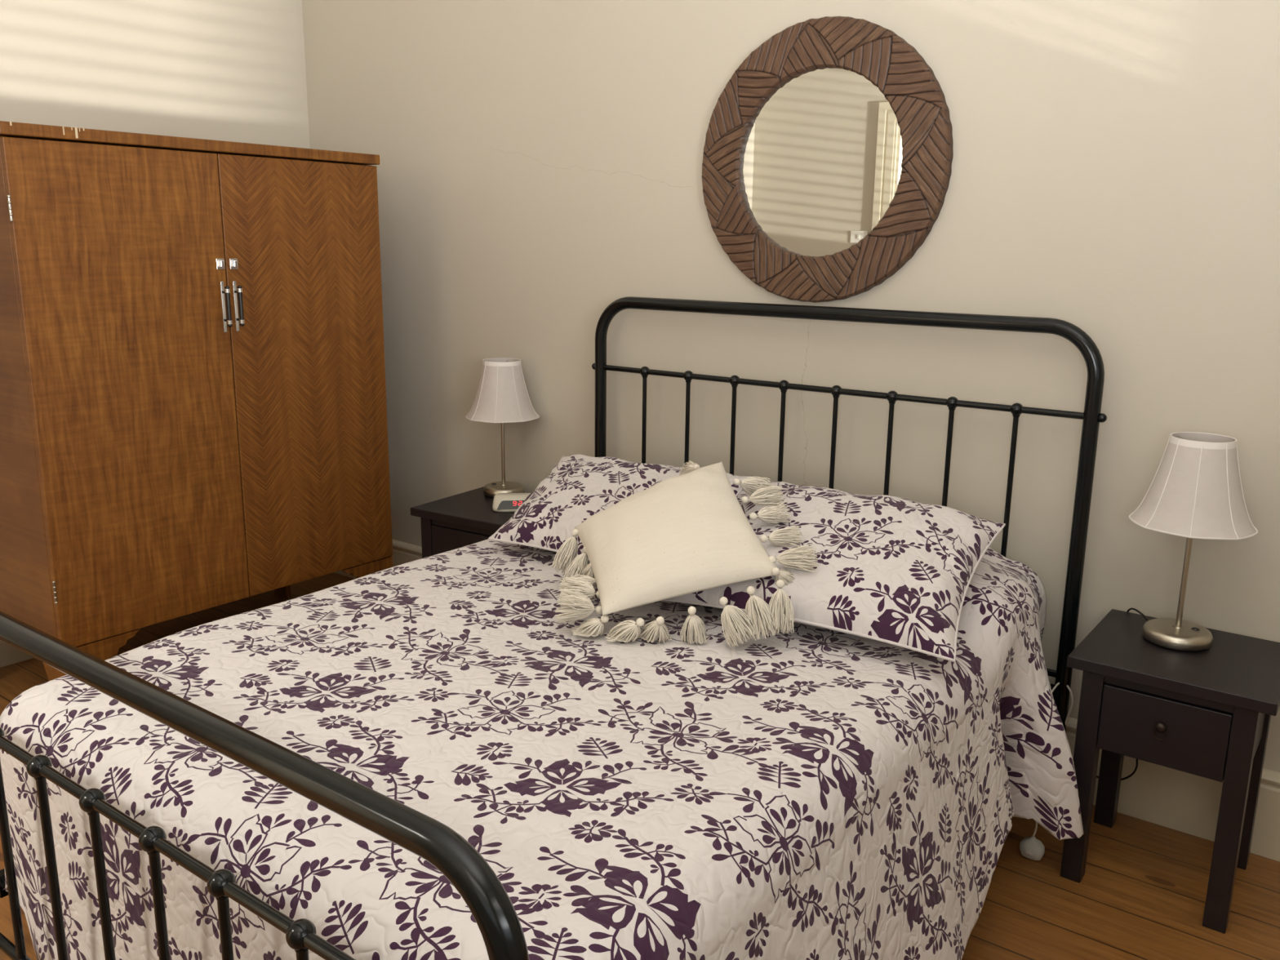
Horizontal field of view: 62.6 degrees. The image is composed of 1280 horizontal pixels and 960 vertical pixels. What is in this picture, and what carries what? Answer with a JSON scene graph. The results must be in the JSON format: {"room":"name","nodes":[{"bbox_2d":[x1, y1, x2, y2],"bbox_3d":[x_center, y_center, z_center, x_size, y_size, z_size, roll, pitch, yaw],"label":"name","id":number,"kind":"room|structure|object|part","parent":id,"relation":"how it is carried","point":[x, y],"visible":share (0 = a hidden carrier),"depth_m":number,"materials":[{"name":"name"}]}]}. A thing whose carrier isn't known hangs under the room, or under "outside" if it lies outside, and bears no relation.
{"room":"bedroom","nodes":[
{"label":"bedroom","id":0,"kind":"room"},
{"bbox_2d":[0,0,310,148],"bbox_3d":[-3.079,-0.621,2.262,0.140,3.050,5.550,10,16,36],"label":"wall","id":1,"kind":"structure","parent":0,"point":[224,70],"depth_m":3.79,"materials":[{"name":"beige paint"}]},
{"bbox_2d":[0,640,34,667],"bbox_3d":[-2.438,0.603,3.300,0.024,0.220,3.526,10,16,36],"label":"baseboard","id":2,"kind":"structure","parent":1,"relation":"attached to","point":[9,655],"depth_m":3.64,"materials":[{"name":"beige wood"}]},
{"bbox_2d":[0,572,1279,959],"bbox_3d":[-0.950,1.286,1.134,5.405,0.120,5.690,10,16,36],"label":"floor","id":3,"kind":"structure","parent":0,"point":[1141,893],"depth_m":2.42,"materials":[{"name":"brown wood"}]},
{"bbox_2d":[0,120,393,680],"bbox_3d":[-1.553,-0.215,3.531,0.776,1.734,1.214,10,16,36],"label":"wardrobe","id":4,"kind":"object","parent":3,"relation":"on","point":[193,404],"visible":0.96,"depth_m":3.15,"materials":[{"name":"brown wood"}]},
{"bbox_3d":[-1.458,-0.246,3.069,0.022,1.392,0.597,10,16,36],"label":"door","id":5,"kind":"part","parent":4,"relation":"part of","materials":[{"name":"brown wood"}]},
{"bbox_3d":[-1.271,-0.655,3.195,0.014,0.032,0.026,10,16,36],"label":"lock plate","id":6,"kind":"part","parent":4,"relation":"part of","materials":[{"name":"silver metal"}]},
{"bbox_3d":[-1.276,-0.530,3.228,0.003,0.154,0.010,10,16,36],"label":"handle","id":7,"kind":"part","parent":4,"relation":"part of","materials":[{"name":"silver metal"}]},
{"bbox_3d":[-1.244,-0.663,3.230,0.014,0.032,0.026,10,16,36],"label":"lock plate","id":8,"kind":"part","parent":4,"relation":"part of","materials":[{"name":"silver metal"}]},
{"bbox_3d":[-1.251,-0.538,3.261,0.003,0.154,0.010,10,16,36],"label":"handle","id":9,"kind":"part","parent":4,"relation":"part of","materials":[{"name":"silver metal"}]},
{"bbox_3d":[-1.098,-0.348,3.538,0.022,1.392,0.597,10,16,36],"label":"door","id":10,"kind":"part","parent":4,"relation":"part of","materials":[{"name":"brown wood"}]},
{"bbox_2d":[410,486,524,558],"bbox_3d":[-0.513,0.355,3.738,0.412,0.555,0.400,8,15,31],"label":"nightstand","id":11,"kind":"object","parent":3,"relation":"on","point":[468,517],"visible":0.2,"depth_m":3.58,"materials":[{"name":"brown wood"}]},
{"bbox_3d":[-0.726,0.379,3.685,0.045,0.527,0.046,8,15,31],"label":"leg","id":12,"kind":"part","parent":11,"relation":"part of","materials":[{"name":"brown wood"}]},
{"bbox_3d":[-0.600,0.245,3.566,0.255,0.154,0.027,8,15,31],"label":"drawer","id":13,"kind":"part","parent":11,"relation":"part of","materials":[{"name":"brown wood"}]},
{"bbox_3d":[-0.469,0.417,3.530,0.045,0.527,0.046,8,15,31],"label":"leg","id":14,"kind":"part","parent":11,"relation":"part of","materials":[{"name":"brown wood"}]},
{"bbox_2d":[465,357,539,497],"bbox_3d":[-0.491,-0.186,3.770,0.264,0.487,0.264,2,13,5],"label":"table lamp","id":15,"kind":"object","parent":11,"relation":"on","point":[502,396],"visible":0.96,"depth_m":3.67,"materials":[{"name":"white fabric"}]},
{"bbox_3d":[-0.489,-0.324,3.738,0.260,0.202,0.260,2,13,5],"label":"lamp shade","id":16,"kind":"part","parent":15,"relation":"part of","materials":[{"name":"fabric"}]},
{"bbox_3d":[-0.489,-0.324,3.738,0.264,0.204,0.264,2,13,5],"label":"shade trim","id":17,"kind":"part","parent":15,"relation":"part of","materials":[{"name":"white fabric"}]},
{"bbox_2d":[492,493,530,512],"bbox_3d":[-0.428,0.076,3.599,0.152,0.052,0.077,-1,13,-6],"label":"alarm clock","id":18,"kind":"object","parent":11,"relation":"on","point":[502,502],"visible":0.66,"depth_m":3.58,"materials":[{"name":"beige plastic"}]},
{"bbox_2d":[0,296,1106,959],"bbox_3d":[-0.133,0.304,2.338,1.631,1.282,2.117,10,16,36],"label":"frame","id":19,"kind":"object","parent":3,"relation":"on","point":[494,913],"visible":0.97,"depth_m":1.60,"materials":[{"name":"black metal"}]},
{"bbox_3d":[-1.095,0.435,1.780,0.036,0.040,0.036,10,16,36],"label":"knob","id":20,"kind":"part","parent":19,"relation":"part of","materials":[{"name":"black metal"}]},
{"bbox_3d":[-0.712,0.574,2.841,0.124,0.160,2.024,10,16,36],"label":"rail","id":21,"kind":"part","parent":19,"relation":"part of","materials":[{"name":"black metal"}]},
{"bbox_3d":[-0.759,0.915,1.627,1.560,0.019,0.019,10,16,36],"label":"footboard rail","id":22,"kind":"part","parent":19,"relation":"part of","materials":[{"name":"black metal"}]},
{"bbox_3d":[-0.959,0.459,1.681,0.036,0.040,0.036,10,16,36],"label":"knob","id":23,"kind":"part","parent":19,"relation":"part of","materials":[{"name":"black metal"}]},
{"bbox_3d":[-0.822,0.483,1.581,0.036,0.040,0.036,10,16,36],"label":"knob","id":24,"kind":"part","parent":19,"relation":"part of","materials":[{"name":"black metal"}]},
{"bbox_3d":[-0.686,0.507,1.482,0.036,0.040,0.036,10,16,36],"label":"knob","id":25,"kind":"part","parent":19,"relation":"part of","materials":[{"name":"black metal"}]},
{"bbox_3d":[-0.754,0.493,1.531,1.631,0.023,0.023,10,16,36],"label":"footboard rail","id":26,"kind":"part","parent":19,"relation":"part of","materials":[{"name":"black metal"}]},
{"bbox_3d":[-0.549,0.532,1.383,0.036,0.040,0.036,10,16,36],"label":"knob","id":27,"kind":"part","parent":19,"relation":"part of","materials":[{"name":"black metal"}]},
{"bbox_3d":[-0.413,0.556,1.283,0.036,0.040,0.036,10,16,36],"label":"knob","id":28,"kind":"part","parent":19,"relation":"part of","materials":[{"name":"black metal"}]},
{"bbox_3d":[0.016,-0.349,3.407,0.033,0.037,0.033,10,16,36],"label":"knob","id":29,"kind":"part","parent":19,"relation":"part of","materials":[{"name":"black metal"}]},
{"bbox_3d":[0.152,-0.325,3.308,0.033,0.037,0.033,10,16,36],"label":"knob","id":30,"kind":"part","parent":19,"relation":"part of","materials":[{"name":"black metal"}]},
{"bbox_3d":[0.289,-0.301,3.209,0.033,0.037,0.033,10,16,36],"label":"knob","id":31,"kind":"part","parent":19,"relation":"part of","materials":[{"name":"black metal"}]},
{"bbox_3d":[0.425,-0.277,3.109,0.033,0.037,0.033,10,16,36],"label":"knob","id":32,"kind":"part","parent":19,"relation":"part of","materials":[{"name":"black metal"}]},
{"bbox_3d":[0.561,-0.253,3.010,0.033,0.037,0.033,10,16,36],"label":"knob","id":33,"kind":"part","parent":19,"relation":"part of","materials":[{"name":"black metal"}]},
{"bbox_3d":[0.493,-0.267,3.059,1.631,0.023,0.023,10,16,36],"label":"headboard rail","id":34,"kind":"part","parent":19,"relation":"part of","materials":[{"name":"black metal"}]},
{"bbox_3d":[0.698,-0.229,2.911,0.033,0.037,0.033,10,16,36],"label":"knob","id":35,"kind":"part","parent":19,"relation":"part of","materials":[{"name":"black metal"}]},
{"bbox_3d":[0.834,-0.204,2.812,0.033,0.037,0.033,10,16,36],"label":"knob","id":36,"kind":"part","parent":19,"relation":"part of","materials":[{"name":"black metal"}]},
{"bbox_3d":[0.970,-0.180,2.712,0.033,0.037,0.033,10,16,36],"label":"knob","id":37,"kind":"part","parent":19,"relation":"part of","materials":[{"name":"black metal"}]},
{"bbox_2d":[1019,682,1073,860],"bbox_3d":[1.021,0.723,2.665,0.081,0.349,0.343,8,15,29],"label":"controller","id":38,"kind":"object","parent":19,"relation":"hanging from","point":[1030,847],"visible":0.63,"depth_m":2.56,"materials":[{"name":"white plastic"}]},
{"bbox_3d":[1.024,0.697,2.657,0.066,0.294,0.345,10,16,36],"label":"cord","id":39,"kind":"part","parent":38,"relation":"part of","materials":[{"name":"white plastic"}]},
{"bbox_3d":[0.485,0.402,3.211,1.560,0.019,0.019,10,16,36],"label":"headboard rail","id":40,"kind":"part","parent":19,"relation":"part of","materials":[{"name":"black metal"}]},
{"bbox_3d":[0.437,0.778,2.005,0.124,0.160,2.024,10,16,36],"label":"rail","id":41,"kind":"part","parent":19,"relation":"part of","materials":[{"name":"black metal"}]},
{"bbox_2d":[1060,608,1279,933],"bbox_3d":[1.248,0.662,2.477,0.412,0.555,0.400,10,16,36],"label":"nightstand","id":42,"kind":"object","parent":3,"relation":"on","point":[1206,713],"visible":1,"depth_m":2.32,"materials":[{"name":"brown wood"}]},
{"bbox_3d":[1.030,0.682,2.442,0.045,0.527,0.046,10,16,36],"label":"leg","id":43,"kind":"part","parent":42,"relation":"part of","materials":[{"name":"brown wood"}]},
{"bbox_3d":[1.211,0.631,2.679,0.045,0.527,0.046,10,16,36],"label":"leg","id":44,"kind":"part","parent":42,"relation":"part of","materials":[{"name":"brown wood"}]},
{"bbox_3d":[1.134,0.548,2.296,0.030,0.041,0.017,10,16,36],"label":"ring pull","id":45,"kind":"part","parent":42,"relation":"part of","materials":[{"name":"brown metal"}]},
{"bbox_3d":[1.149,0.550,2.313,0.255,0.154,0.027,10,16,36],"label":"drawer","id":46,"kind":"part","parent":42,"relation":"part of","materials":[{"name":"brown wood"}]},
{"bbox_2d":[1096,431,1257,780],"bbox_3d":[1.258,0.363,2.500,0.295,0.954,0.311,7,14,27],"label":"table lamp","id":47,"kind":"object","parent":42,"relation":"on","point":[1195,491],"visible":1,"depth_m":2.33,"materials":[{"name":"white fabric"}]},
{"bbox_3d":[1.240,0.561,2.675,0.059,0.490,0.162,-3,13,-14],"label":"cord","id":48,"kind":"part","parent":47,"relation":"part of","materials":[{"name":"black plastic"}]},
{"bbox_3d":[1.265,0.003,2.390,0.260,0.202,0.260,7,14,27],"label":"lamp shade","id":49,"kind":"part","parent":47,"relation":"part of","materials":[{"name":"fabric"}]},
{"bbox_3d":[1.265,0.003,2.390,0.264,0.204,0.264,7,14,27],"label":"shade trim","id":50,"kind":"part","parent":47,"relation":"part of","materials":[{"name":"white fabric"}]},
{"bbox_3d":[1.272,0.725,2.266,0.045,0.527,0.046,10,16,36],"label":"leg","id":51,"kind":"part","parent":42,"relation":"part of","materials":[{"name":"brown wood"}]},
{"bbox_3d":[1.454,0.674,2.502,0.045,0.527,0.046,10,16,36],"label":"leg","id":52,"kind":"part","parent":42,"relation":"part of","materials":[{"name":"brown wood"}]},
{"bbox_2d":[302,0,1279,772],"bbox_3d":[0.733,-0.731,2.954,5.405,3.050,0.140,10,16,36],"label":"wall","id":53,"kind":"structure","parent":0,"point":[1115,175],"depth_m":2.95,"materials":[{"name":"beige paint"}]},
{"bbox_2d":[334,538,1279,862],"bbox_3d":[0.667,0.663,3.202,5.125,0.220,0.024,10,16,36],"label":"baseboard","id":54,"kind":"structure","parent":53,"relation":"attached to","point":[1180,801],"depth_m":2.68,"materials":[{"name":"beige"}]},
{"bbox_2d":[701,16,953,302],"bbox_3d":[0.503,-0.895,2.982,0.773,0.774,0.036,10,16,36],"label":"wall mirror","id":55,"kind":"object","parent":53,"relation":"attached to","point":[828,153],"visible":1,"depth_m":2.96,"materials":[{"name":"brown wood"}]},
{"bbox_2d":[740,66,902,257],"bbox_3d":[0.509,-0.897,2.989,0.516,0.516,0.008,10,16,36],"label":"mirror glass","id":56,"kind":"object","parent":55,"relation":"attached to","point":[821,152],"depth_m":2.98,"materials":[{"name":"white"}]},
{"bbox_3d":[-0.077,0.513,2.393,1.265,0.348,1.910,10,16,36],"label":"mattress","id":57,"kind":"object","parent":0,"visible":0},
{"bbox_2d":[0,489,1084,959],"bbox_3d":[-0.080,0.520,2.343,1.769,0.631,2.001,10,16,36],"label":"quilt","id":58,"kind":"object","parent":57,"relation":"on","point":[808,792],"visible":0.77,"depth_m":1.81,"materials":[{"name":"white fabric"}]},
{"bbox_2d":[488,453,749,559],"bbox_3d":[-0.056,0.075,2.822,0.850,0.188,0.558,10,16,36],"label":"pillow","id":59,"kind":"object","parent":58,"relation":"on","point":[578,487],"visible":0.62,"depth_m":2.83,"materials":[{"name":"white fabric"}]},
{"bbox_2d":[550,460,818,647],"bbox_3d":[0.081,0.142,2.431,0.570,0.285,0.678,-1,13,-6],"label":"cushion","id":60,"kind":"object","parent":58,"relation":"on","point":[688,532],"visible":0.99,"depth_m":2.27,"materials":[{"name":"beige fabric"}]},
{"bbox_2d":[662,481,1005,662],"bbox_3d":[0.450,0.168,2.410,0.744,0.201,0.620,10,16,36],"label":"pillow","id":61,"kind":"object","parent":58,"relation":"on","point":[899,571],"visible":0.69,"depth_m":2.26,"materials":[{"name":"white fabric"}]}
]}

